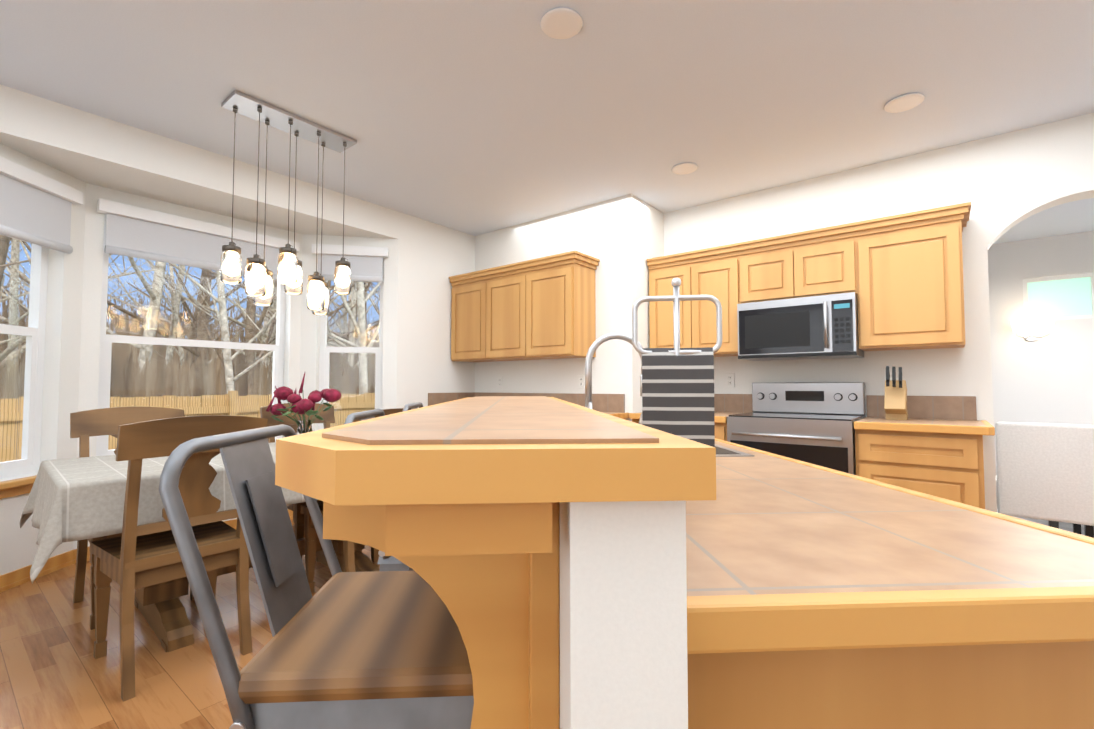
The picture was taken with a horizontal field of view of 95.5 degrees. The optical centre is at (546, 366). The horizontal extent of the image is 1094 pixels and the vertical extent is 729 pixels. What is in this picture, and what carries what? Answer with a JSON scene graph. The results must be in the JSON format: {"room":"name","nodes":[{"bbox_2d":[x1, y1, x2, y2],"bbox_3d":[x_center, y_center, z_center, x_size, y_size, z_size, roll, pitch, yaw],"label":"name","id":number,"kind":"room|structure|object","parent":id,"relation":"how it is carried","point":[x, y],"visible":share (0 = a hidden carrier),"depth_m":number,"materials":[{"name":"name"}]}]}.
{"room":"dining room","nodes":[
{"label":"dining room","id":0,"kind":"room"},
{"bbox_2d":[0,143,86,575],"bbox_3d":[-3.081,-0.142,2.831,0.170,2.750,0.872,0,-2,-2],"label":"wall","id":1,"kind":"structure","parent":0,"point":[18,547],"depth_m":3.08,"materials":[{"name":"paint"}]},
{"bbox_2d":[0,475,36,498],"bbox_3d":[-3.013,0.678,2.769,0.155,0.092,0.638,0,-2,-2],"label":"window sill","id":2,"kind":"structure","parent":1,"relation":"attached to","point":[15,487],"depth_m":2.77,"materials":[{"name":"brown wood"}]},
{"bbox_2d":[0,236,48,478],"bbox_3d":[-3.120,-0.218,2.800,0.060,1.700,0.538,0,-2,-2],"label":"bay window","id":3,"kind":"structure","parent":1,"relation":"in","point":[33,332],"depth_m":3.01,"materials":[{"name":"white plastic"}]},
{"bbox_2d":[0,550,74,592],"bbox_3d":[-2.985,1.188,2.750,0.020,0.085,0.808,0,-2,-2],"label":"baseboard","id":4,"kind":"structure","parent":1,"relation":"attached to","point":[13,579],"depth_m":2.87,"materials":[{"name":"brown wood"}]},
{"bbox_2d":[0,156,83,253],"bbox_3d":[-2.959,-0.915,2.834,0.068,0.405,0.618,0,-2,-2],"label":"window blind","id":5,"kind":"object","parent":1,"relation":"attached to","point":[35,208],"visible":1,"depth_m":2.87,"materials":[{"name":"white fabric"}]},
{"bbox_2d":[1,143,364,236],"bbox_3d":[-2.472,-1.333,3.718,0.461,0.300,2.720,-2,-3,39],"label":"ceiling","id":6,"kind":"structure","parent":0,"point":[85,173],"depth_m":3.46,"materials":[{"name":"paint"}]},
{"bbox_2d":[73,183,302,548],"bbox_3d":[-2.640,-0.104,3.805,0.170,2.750,1.527,-2,-3,39],"label":"wall","id":7,"kind":"structure","parent":0,"point":[91,312],"depth_m":3.29,"materials":[{"name":"paint"}]},
{"bbox_2d":[73,509,292,562],"bbox_3d":[-2.566,1.226,3.693,0.020,0.085,1.400,-2,-3,39],"label":"baseboard","id":8,"kind":"structure","parent":7,"relation":"attached to","point":[232,523],"depth_m":3.84,"materials":[{"name":"brown wood"}]},
{"bbox_2d":[96,214,284,455],"bbox_3d":[-2.671,-0.177,3.833,0.060,1.700,1.214,-2,-3,39],"label":"bay window","id":9,"kind":"structure","parent":7,"relation":"in","point":[105,359],"depth_m":3.66,"materials":[{"name":"white plastic"}]},
{"bbox_2d":[97,198,299,279],"bbox_3d":[-2.545,-0.908,3.761,0.068,0.345,1.294,-2,-3,39],"label":"window blind","id":10,"kind":"object","parent":9,"relation":"attached to","point":[141,233],"visible":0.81,"depth_m":3.58,"materials":[{"name":"white fabric"}]},
{"bbox_2d":[0,519,379,728],"bbox_3d":[1.282,1.244,1.569,8.880,0.120,11.800,-2,-3,39],"label":"floor","id":11,"kind":"structure","parent":0,"point":[55,673],"depth_m":2.01,"materials":[{"name":"laminate"}]},
{"bbox_2d":[70,407,193,629],"bbox_3d":[-2.162,0.723,2.632,0.549,1.006,0.494,-2,-3,39],"label":"dining chair","id":12,"kind":"object","parent":11,"relation":"on","point":[85,425],"visible":0.27,"depth_m":2.64,"materials":[{"name":"brown wood"}]},
{"bbox_2d":[90,415,267,701],"bbox_3d":[-1.555,0.702,2.095,0.549,1.006,0.494,-2,-3,39],"label":"dining chair","id":13,"kind":"object","parent":11,"relation":"on","point":[132,558],"visible":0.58,"depth_m":1.97,"materials":[{"name":"brown wood"}]},
{"bbox_2d":[134,537,379,651],"bbox_3d":[-1.539,0.852,2.718,0.860,0.755,1.660,-2,-3,42],"label":"dining table","id":14,"kind":"object","parent":11,"relation":"on","point":[160,607],"visible":0.23,"depth_m":2.30,"materials":[{"name":"brown wood"}]},
{"bbox_2d":[20,442,317,582],"bbox_3d":[-1.540,0.626,2.727,1.008,0.322,1.833,-2,-3,42],"label":"table cloth","id":15,"kind":"object","parent":14,"relation":"on","point":[73,499],"visible":0.29,"depth_m":1.95,"materials":[{"name":"white fabric"}]},
{"bbox_2d":[266,373,341,434],"bbox_3d":[-1.543,0.257,3.197,0.409,0.450,0.421,-2,-3,39],"label":"flowers","id":16,"kind":"object","parent":15,"relation":"on","point":[300,405],"visible":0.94,"depth_m":3.15,"materials":[{"name":"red plant"}]},
{"bbox_2d":[260,403,361,557],"bbox_3d":[-1.562,0.750,3.317,0.549,1.006,0.494,-2,-3,39],"label":"dining chair","id":17,"kind":"object","parent":11,"relation":"on","point":[328,416],"visible":0.21,"depth_m":3.35,"materials":[{"name":"brown wood"}]},
{"bbox_2d":[159,424,473,728],"bbox_3d":[-0.244,0.624,0.750,0.452,1.054,0.414,0,-2,-3],"label":"bar stool","id":18,"kind":"object","parent":11,"relation":"on","point":[340,649],"visible":0.81,"depth_m":0.64,"materials":[{"name":"metal"}]},
{"bbox_2d":[301,408,409,592],"bbox_3d":[-0.985,0.727,2.727,0.549,1.006,0.494,-2,-3,39],"label":"dining chair","id":19,"kind":"object","parent":11,"relation":"on","point":[310,536],"visible":0.15,"depth_m":2.69,"materials":[{"name":"steel"},{"name":"wood"}]},
{"bbox_2d":[344,409,413,570],"bbox_3d":[-0.280,0.648,1.363,0.452,1.054,0.414,0,-2,-3],"label":"bar stool","id":20,"kind":"object","parent":11,"relation":"on","point":[389,563],"visible":0.08,"depth_m":1.20,"materials":[{"name":"metal"}]},
{"bbox_2d":[403,402,422,410],"bbox_3d":[-0.315,0.673,1.975,0.452,1.054,0.414,0,-2,-3],"label":"bar stool","id":21,"kind":"object","parent":11,"relation":"on","point":[411,406],"visible":0.1,"depth_m":1.93,"materials":[{"name":"metal"}]},
{"bbox_2d":[428,392,628,418],"bbox_3d":[-0.242,0.763,4.316,1.823,1.058,0.644,-2,-3,39],"label":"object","id":22,"kind":"object","parent":11,"relation":"on","point":[612,404],"visible":0.04,"depth_m":4.34,"materials":[{"name":"brown tile"}]},
{"bbox_2d":[629,394,752,440],"bbox_3d":[1.157,0.749,3.952,0.762,1.058,0.664,-2,-3,39],"label":"base cabinet","id":23,"kind":"object","parent":11,"relation":"on","point":[725,405],"visible":0.12,"depth_m":4.02,"materials":[{"name":"brown wood"}]},
{"bbox_2d":[727,382,865,474],"bbox_3d":[1.738,0.678,3.457,0.752,1.140,0.712,-2,-3,39],"label":"range","id":24,"kind":"object","parent":11,"relation":"on","point":[822,433],"visible":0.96,"depth_m":3.35,"materials":[{"name":"silver metal"}]},
{"bbox_2d":[523,436,1093,728],"bbox_3d":[0.328,0.742,1.358,0.751,0.868,1.904,0,-2,-3],"label":"kitchen island","id":25,"kind":"object","parent":11,"relation":"on","point":[573,566],"depth_m":0.52,"materials":[{"name":"paint"}]},
{"bbox_2d":[551,432,1093,627],"bbox_3d":[0.388,0.291,1.415,0.647,0.038,1.808,0,-2,-3],"label":"island countertop","id":26,"kind":"structure","parent":25,"relation":"on","point":[724,533],"depth_m":0.56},
{"bbox_2d":[585,332,642,408],"bbox_3d":[0.240,0.079,1.713,0.244,0.401,0.110,0,-2,-3],"label":"island faucet","id":27,"kind":"object","parent":26,"relation":"on","point":[597,343],"visible":0.42,"depth_m":1.73,"materials":[{"name":"silver metal"}]},
{"bbox_2d":[632,278,721,446],"bbox_3d":[0.332,0.018,1.266,0.224,0.493,0.150,0,-2,9],"label":"towel stand","id":28,"kind":"object","parent":26,"relation":"on","point":[677,390],"visible":0.92,"depth_m":1.25,"materials":[{"name":"silver metal"}]},
{"bbox_2d":[854,395,994,508],"bbox_3d":[2.300,0.713,3.037,0.633,1.058,0.664,-2,-3,39],"label":"base cabinet","id":29,"kind":"object","parent":11,"relation":"on","point":[932,445],"visible":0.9,"depth_m":2.84,"materials":[{"name":"brown wood"}]},
{"bbox_2d":[884,366,907,419],"bbox_3d":[2.235,0.169,3.186,0.110,0.342,0.239,-2,-3,39],"label":"knife block","id":30,"kind":"object","parent":29,"relation":"on","point":[895,403],"visible":1,"depth_m":3.14,"materials":[{"name":"brown wood"}]},
{"bbox_2d":[997,509,1084,534],"bbox_3d":[4.329,1.269,3.870,2.600,0.012,2.600,-2,-3,39],"label":"area rug","id":31,"kind":"object","parent":11,"relation":"on","point":[1066,526],"depth_m":3.99,"materials":[{"name":"white fabric"}]},
{"bbox_2d":[995,422,1093,537],"bbox_3d":[3.358,0.803,3.378,0.460,0.856,0.490,-2,-3,39],"label":"chair","id":32,"kind":"object","parent":31,"relation":"on","point":[1045,471],"visible":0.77,"depth_m":3.19,"materials":[{"name":"white fabric"}]},
{"bbox_2d":[1048,520,1058,528],"bbox_3d":[4.464,0.885,4.021,0.800,0.744,1.620,-2,-3,39],"label":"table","id":33,"kind":"object","parent":31,"relation":"on","point":[1054,524],"depth_m":3.72,"materials":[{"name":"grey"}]},
{"bbox_2d":[0,84,474,407],"bbox_3d":[-1.879,-0.100,3.906,0.170,2.750,3.730,-2,-3,39],"label":"wall","id":34,"kind":"structure","parent":0,"point":[28,121],"depth_m":3.84,"materials":[{"name":"paint"}]},
{"bbox_2d":[299,234,397,430],"bbox_3d":[-1.785,-0.078,4.448,0.872,2.750,0.170,0,-2,-10],"label":"window frame","id":35,"kind":"structure","parent":0,"point":[310,345],"depth_m":4.41,"materials":[{"name":"paint"}]},
{"bbox_2d":[318,258,383,429],"bbox_3d":[-1.756,-0.151,4.497,0.552,1.700,0.060,0,-2,-10],"label":"bay window","id":36,"kind":"structure","parent":35,"relation":"in","point":[324,362],"depth_m":4.48,"materials":[{"name":"white plastic"}]},
{"bbox_2d":[311,244,388,282],"bbox_3d":[-1.727,-0.904,4.368,0.632,0.305,0.068,0,-2,-10],"label":"window blind","id":37,"kind":"object","parent":36,"relation":"attached to","point":[366,263],"visible":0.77,"depth_m":4.37,"materials":[{"name":"white fabric"}]},
{"bbox_2d":[0,0,1093,243],"bbox_3d":[0.927,-1.570,1.772,7.550,0.120,11.500,-2,-3,39],"label":"ceiling","id":38,"kind":"structure","parent":0,"point":[476,116],"depth_m":2.61,"materials":[{"name":"paint"}]},
{"bbox_2d":[220,90,356,314],"bbox_3d":[-1.518,-0.899,2.956,0.217,1.126,0.700,-2,-3,39],"label":"pendant chandelier","id":39,"kind":"object","parent":38,"relation":"hanging from","point":[259,285],"visible":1,"depth_m":2.88,"materials":[{"name":"white glass"}]},
{"bbox_2d":[540,8,582,38],"bbox_3d":[0.063,-1.487,2.154,0.184,0.012,0.184,-2,-3,39],"label":"recessed light","id":40,"kind":"object","parent":38,"relation":"in","point":[561,23],"visible":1,"depth_m":2.15,"materials":[{"name":"white plastic"}]},
{"bbox_2d":[672,163,697,174],"bbox_3d":[0.993,-1.430,3.586,0.184,0.012,0.184,-2,-3,39],"label":"recessed light","id":41,"kind":"object","parent":38,"relation":"in","point":[683,168],"visible":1,"depth_m":3.58,"materials":[{"name":"white plastic"}]},
{"bbox_2d":[884,93,924,112],"bbox_3d":[1.981,-1.463,2.757,0.184,0.012,0.184,-2,-3,39],"label":"recessed light","id":42,"kind":"object","parent":38,"relation":"in","point":[905,102],"visible":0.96,"depth_m":2.75,"materials":[{"name":"white plastic"}]},
{"bbox_2d":[475,194,632,420],"bbox_3d":[-0.045,-0.068,4.717,2.020,2.750,0.170,-2,-3,39],"label":"wall","id":43,"kind":"structure","parent":0,"point":[601,231],"depth_m":4.34,"materials":[{"name":"paint"}]},
{"bbox_2d":[450,275,496,361],"bbox_3d":[-0.632,-0.447,4.875,0.561,0.779,0.336,-2,-3,39],"label":"upper cabinet","id":44,"kind":"object","parent":43,"relation":"attached to","point":[469,297],"depth_m":4.75,"materials":[{"name":"brown wood"}]},
{"bbox_2d":[497,377,502,387],"bbox_3d":[-0.468,0.156,4.931,0.072,0.115,0.009,-2,-3,39],"label":"outlet","id":45,"kind":"object","parent":43,"relation":"attached to","point":[499,382],"visible":1,"depth_m":4.93,"materials":[{"name":"white plastic"}]},
{"bbox_2d":[489,263,540,360],"bbox_3d":[-0.270,-0.458,4.585,0.615,0.779,0.336,-2,-3,39],"label":"upper cabinet","id":46,"kind":"object","parent":43,"relation":"attached to","point":[511,291],"depth_m":4.41,"materials":[{"name":"brown wood"}]},
{"bbox_2d":[533,255,596,358],"bbox_3d":[0.092,-0.469,4.295,0.561,0.779,0.336,-2,-3,39],"label":"upper cabinet","id":47,"kind":"object","parent":43,"relation":"attached to","point":[539,308],"depth_m":4.12,"materials":[{"name":"brown wood"}]},
{"bbox_2d":[578,375,584,387],"bbox_3d":[0.297,0.132,4.319,0.072,0.115,0.009,-2,-3,39],"label":"outlet","id":48,"kind":"object","parent":43,"relation":"attached to","point":[581,381],"visible":1,"depth_m":4.31,"materials":[{"name":"white plastic"}]},
{"bbox_2d":[631,194,663,412],"bbox_3d":[0.865,-0.081,4.373,0.170,2.750,0.770,-2,-3,39],"label":"wall","id":49,"kind":"structure","parent":0,"point":[647,225],"depth_m":4.18,"materials":[{"name":"paint"}]},
{"bbox_2d":[664,113,1093,511],"bbox_3d":[2.379,-0.114,3.545,3.570,2.750,0.170,-2,-3,39],"label":"wall","id":50,"kind":"structure","parent":0,"point":[1052,159],"depth_m":3.30,"materials":[{"name":"paint"}]},
{"bbox_2d":[647,254,701,347],"bbox_3d":[1.140,-0.472,4.224,0.442,0.779,0.336,-2,-3,39],"label":"upper cabinet","id":51,"kind":"object","parent":50,"relation":"attached to","point":[661,274],"depth_m":4.10,"materials":[{"name":"brown wood"}]},
{"bbox_2d":[698,250,741,356],"bbox_3d":[1.388,-0.480,4.026,0.440,0.779,0.336,-2,-3,39],"label":"upper cabinet","id":52,"kind":"object","parent":50,"relation":"attached to","point":[720,274],"depth_m":3.85,"materials":[{"name":"brown wood"}]},
{"bbox_2d":[726,373,734,386],"bbox_3d":[1.515,0.114,4.113,0.072,0.115,0.009,-2,-3,39],"label":"outlet","id":53,"kind":"object","parent":50,"relation":"attached to","point":[730,382],"visible":1,"depth_m":4.11,"materials":[{"name":"white plastic"}]},
{"bbox_2d":[738,238,805,302],"bbox_3d":[1.732,-0.676,3.758,0.442,0.409,0.336,-2,-3,39],"label":"upper cabinet","id":54,"kind":"object","parent":50,"relation":"attached to","point":[775,270],"depth_m":3.61,"materials":[{"name":"brown wood"}]},
{"bbox_2d":[737,292,863,360],"bbox_3d":[1.823,-0.267,3.600,0.752,0.410,0.442,-2,-3,39],"label":"over-the-range microwave","id":55,"kind":"object","parent":54,"relation":"attached to","point":[818,327],"visible":0.98,"depth_m":3.43,"materials":[{"name":"silver metal"}]},
{"bbox_2d":[806,230,857,296],"bbox_3d":[1.980,-0.684,3.559,0.442,0.409,0.336,-2,-3,39],"label":"upper cabinet","id":56,"kind":"object","parent":50,"relation":"attached to","point":[831,259],"depth_m":3.38,"materials":[{"name":"brown wood"}]},
{"bbox_2d":[885,371,897,379],"bbox_3d":[2.373,0.087,3.426,0.072,0.115,0.009,-2,-3,39],"label":"outlet","id":57,"kind":"object","parent":50,"relation":"attached to","point":[891,375],"visible":0.23,"depth_m":3.42,"materials":[{"name":"white plastic"}]},
{"bbox_2d":[857,210,965,350],"bbox_3d":[2.363,-0.511,3.245,0.540,0.779,0.336,-2,-3,39],"label":"upper cabinet","id":58,"kind":"object","parent":50,"relation":"attached to","point":[900,276],"depth_m":3.10,"materials":[{"name":"brown wood"}]},
{"bbox_2d":[988,231,1093,475],"bbox_3d":[5.305,-0.045,5.300,5.140,2.750,0.170,-2,-3,39],"label":"wall","id":59,"kind":"structure","parent":0,"point":[1049,378],"depth_m":5.27,"materials":[{"name":"paint"}]},
{"bbox_2d":[1010,319,1054,340],"bbox_3d":[5.120,-0.380,5.243,0.340,0.205,0.169,-2,-3,39],"label":"sconce","id":60,"kind":"object","parent":59,"relation":"attached to","point":[1048,325],"visible":0.94,"depth_m":5.26,"materials":[{"name":"white glass"}]},
{"bbox_2d":[1023,272,1093,321],"bbox_3d":[5.382,-0.718,5.223,0.550,0.470,0.055,-2,-3,39],"label":"window","id":61,"kind":"structure","parent":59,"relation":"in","point":[1066,297],"depth_m":5.22,"materials":[{"name":"clear glass"}]},
{"label":"outside","id":62,"kind":"structure","parent":0,"visible":0},
{"bbox_3d":[-24.042,2.834,24.372,60.120,0.300,90.000,-2,-3,39],"label":"ground","id":63,"kind":"structure","parent":62,"visible":0},
{"bbox_2d":[0,249,22,289],"bbox_3d":[-17.962,-5.324,14.979,4.702,15.403,5.272,-2,-3,39],"label":"tree","id":64,"kind":"object","parent":63,"relation":"on","point":[4,287],"depth_m":16.85,"materials":[{"name":"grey plant"}]},
{"bbox_2d":[0,238,28,367],"bbox_3d":[-16.121,-6.667,14.722,4.001,18.034,6.810,-2,-3,39],"label":"tree","id":65,"kind":"object","parent":63,"relation":"on","point":[15,291],"depth_m":15.03,"materials":[{"name":"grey plant"}]},
{"bbox_2d":[0,251,29,343],"bbox_3d":[-12.635,-5.105,9.370,5.186,14.489,5.664,-2,-3,39],"label":"tree","id":66,"kind":"object","parent":63,"relation":"on","point":[6,299],"depth_m":9.90,"materials":[{"name":"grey plant"}]},
{"bbox_2d":[0,234,30,288],"bbox_3d":[-7.528,-6.752,6.410,7.459,17.557,6.252,-2,-3,39],"label":"tree","id":67,"kind":"object","parent":63,"relation":"on","point":[5,242],"depth_m":6.54,"materials":[{"name":"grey plant"}]},
{"bbox_2d":[5,243,31,311],"bbox_3d":[-17.137,-6.879,16.639,6.482,18.624,4.537,-2,-3,39],"label":"tree","id":68,"kind":"object","parent":63,"relation":"on","point":[26,281],"depth_m":15.48,"materials":[{"name":"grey plant"}]},
{"bbox_2d":[0,271,114,367],"bbox_3d":[-12.027,-5.403,10.163,4.709,15.151,3.546,1,-3,-25],"label":"tree","id":69,"kind":"object","parent":63,"relation":"on","point":[14,346],"depth_m":9.98,"materials":[{"name":"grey plant"}]},
{"bbox_2d":[22,241,133,312],"bbox_3d":[-8.539,-5.829,8.903,6.606,15.900,5.346,-2,-3,39],"label":"tree","id":70,"kind":"object","parent":63,"relation":"on","point":[28,247],"depth_m":9.69,"materials":[{"name":"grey plant"}]},
{"bbox_2d":[6,240,154,314],"bbox_3d":[-11.343,-6.422,12.566,6.093,17.378,5.825,-2,-3,39],"label":"tree","id":71,"kind":"object","parent":63,"relation":"on","point":[19,271],"depth_m":11.98,"materials":[{"name":"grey plant"}]},
{"bbox_2d":[26,257,179,372],"bbox_3d":[-7.834,-5.729,10.307,5.475,15.828,5.652,-2,-3,39],"label":"tree","id":72,"kind":"object","parent":63,"relation":"on","point":[156,298],"depth_m":9.73,"materials":[{"name":"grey plant"}]},
{"bbox_2d":[107,260,215,371],"bbox_3d":[-9.007,-7.427,12.110,7.646,19.353,5.129,-2,-3,39],"label":"tree","id":73,"kind":"object","parent":63,"relation":"on","point":[174,320],"depth_m":12.02,"materials":[{"name":"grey plant"}]},
{"bbox_2d":[110,259,222,372],"bbox_3d":[-14.472,-5.115,18.101,5.177,15.212,5.229,-2,-3,39],"label":"tree","id":74,"kind":"object","parent":63,"relation":"on","point":[179,336],"depth_m":17.82,"materials":[{"name":"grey plant"}]},
{"bbox_2d":[107,263,244,380],"bbox_3d":[-9.980,-5.390,13.225,4.300,15.370,4.798,-2,-3,39],"label":"tree","id":75,"kind":"object","parent":63,"relation":"on","point":[201,333],"depth_m":13.44,"materials":[{"name":"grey plant"}]},
{"bbox_2d":[0,391,374,461],"bbox_3d":[-1.979,1.107,5.453,5.611,1.660,20.062,-2,-3,39],"label":"fence","id":76,"kind":"object","parent":63,"relation":"on","point":[7,450],"depth_m":6.54,"materials":[{"name":"brown wood"}]},
{"bbox_2d":[127,264,264,370],"bbox_3d":[-12.060,-4.966,16.992,5.252,14.825,5.250,-2,-3,39],"label":"tree","id":77,"kind":"object","parent":63,"relation":"on","point":[193,324],"depth_m":17.00,"materials":[{"name":"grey plant"}]},
{"bbox_2d":[148,260,276,377],"bbox_3d":[-9.305,-4.845,15.556,5.500,14.471,6.759,-2,-3,39],"label":"tree","id":78,"kind":"object","parent":63,"relation":"on","point":[259,337],"depth_m":14.97,"materials":[{"name":"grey plant"}]},
{"bbox_2d":[173,266,276,394],"bbox_3d":[-6.229,-4.875,11.533,5.645,14.201,5.814,-2,-3,39],"label":"tree","id":79,"kind":"object","parent":63,"relation":"on","point":[253,331],"depth_m":10.88,"materials":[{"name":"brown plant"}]},
{"bbox_2d":[124,257,353,393],"bbox_3d":[-5.522,-4.697,7.822,5.364,13.561,5.296,-2,-3,39],"label":"tree","id":80,"kind":"object","parent":63,"relation":"on","point":[221,319],"depth_m":8.03,"materials":[{"name":"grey plant"}]},
{"bbox_2d":[260,307,268,367],"bbox_3d":[-10.892,-6.598,19.991,5.848,18.322,4.844,-2,-3,39],"label":"tree","id":81,"kind":"object","parent":63,"relation":"on","point":[264,323],"depth_m":18.92,"materials":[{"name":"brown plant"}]},
{"bbox_2d":[183,275,357,359],"bbox_3d":[-10.998,-4.454,20.493,4.842,14.099,6.469,-2,-3,39],"label":"tree","id":82,"kind":"object","parent":63,"relation":"on","point":[242,352],"depth_m":20.56,"materials":[{"name":"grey plant"}]},
{"bbox_2d":[202,268,372,327],"bbox_3d":[-6.960,-5.094,13.011,6.016,14.774,6.905,-2,-3,39],"label":"tree","id":83,"kind":"object","parent":63,"relation":"on","point":[274,298],"depth_m":13.47,"materials":[{"name":"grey plant"}]},
{"bbox_2d":[256,291,364,323],"bbox_3d":[-7.018,-7.123,15.298,5.820,18.989,4.197,-2,-3,39],"label":"tree","id":84,"kind":"object","parent":63,"relation":"on","point":[330,313],"depth_m":15.54,"materials":[{"name":"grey plant"}]},
{"bbox_2d":[263,283,378,368],"bbox_3d":[-5.883,-5.865,12.959,5.285,16.305,7.028,-2,-3,39],"label":"tree","id":85,"kind":"object","parent":63,"relation":"on","point":[352,337],"depth_m":13.79,"materials":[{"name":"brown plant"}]},
{"bbox_2d":[271,281,379,393],"bbox_3d":[-5.017,-5.211,10.974,4.257,14.831,4.659,-2,-3,39],"label":"tree","id":86,"kind":"object","parent":63,"relation":"on","point":[363,380],"depth_m":10.70,"materials":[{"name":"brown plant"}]},
{"bbox_2d":[274,281,379,341],"bbox_3d":[-5.503,-6.012,11.374,5.984,16.464,5.722,-2,-3,39],"label":"tree","id":87,"kind":"object","parent":63,"relation":"on","point":[329,282],"depth_m":10.61,"materials":[{"name":"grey plant"}]},
{"bbox_2d":[328,289,377,368],"bbox_3d":[-9.744,-4.199,23.706,5.029,13.816,5.110,-2,-3,39],"label":"tree","id":88,"kind":"object","parent":63,"relation":"on","point":[349,304],"depth_m":23.20,"materials":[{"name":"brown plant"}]},
{"bbox_2d":[328,282,379,375],"bbox_3d":[-6.402,-6.528,18.180,5.002,18.058,4.996,-2,-3,39],"label":"tree","id":89,"kind":"object","parent":63,"relation":"on","point":[345,362],"depth_m":18.07,"materials":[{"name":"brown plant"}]},
{"bbox_2d":[329,282,379,374],"bbox_3d":[-9.087,-5.708,23.405,4.242,16.806,4.302,-2,-3,39],"label":"tree","id":90,"kind":"object","parent":63,"relation":"on","point":[357,314],"depth_m":24.11,"materials":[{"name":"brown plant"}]},
{"bbox_2d":[330,283,379,372],"bbox_3d":[-8.037,-5.073,19.774,4.902,15.252,6.022,-2,-3,39],"label":"tree","id":91,"kind":"object","parent":63,"relation":"on","point":[344,311],"depth_m":19.72,"materials":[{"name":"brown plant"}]},
{"bbox_2d":[364,283,379,346],"bbox_3d":[-5.621,-6.552,20.454,5.018,18.271,5.471,-2,-3,39],"label":"tree","id":92,"kind":"object","parent":63,"relation":"on","point":[375,306],"depth_m":18.20,"materials":[{"name":"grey plant"}]},
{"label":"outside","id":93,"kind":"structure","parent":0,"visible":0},
{"bbox_2d":[0,247,378,458],"bbox_3d":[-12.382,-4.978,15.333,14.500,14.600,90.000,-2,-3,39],"label":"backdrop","id":94,"kind":"structure","parent":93,"point":[188,389],"depth_m":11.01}
]}

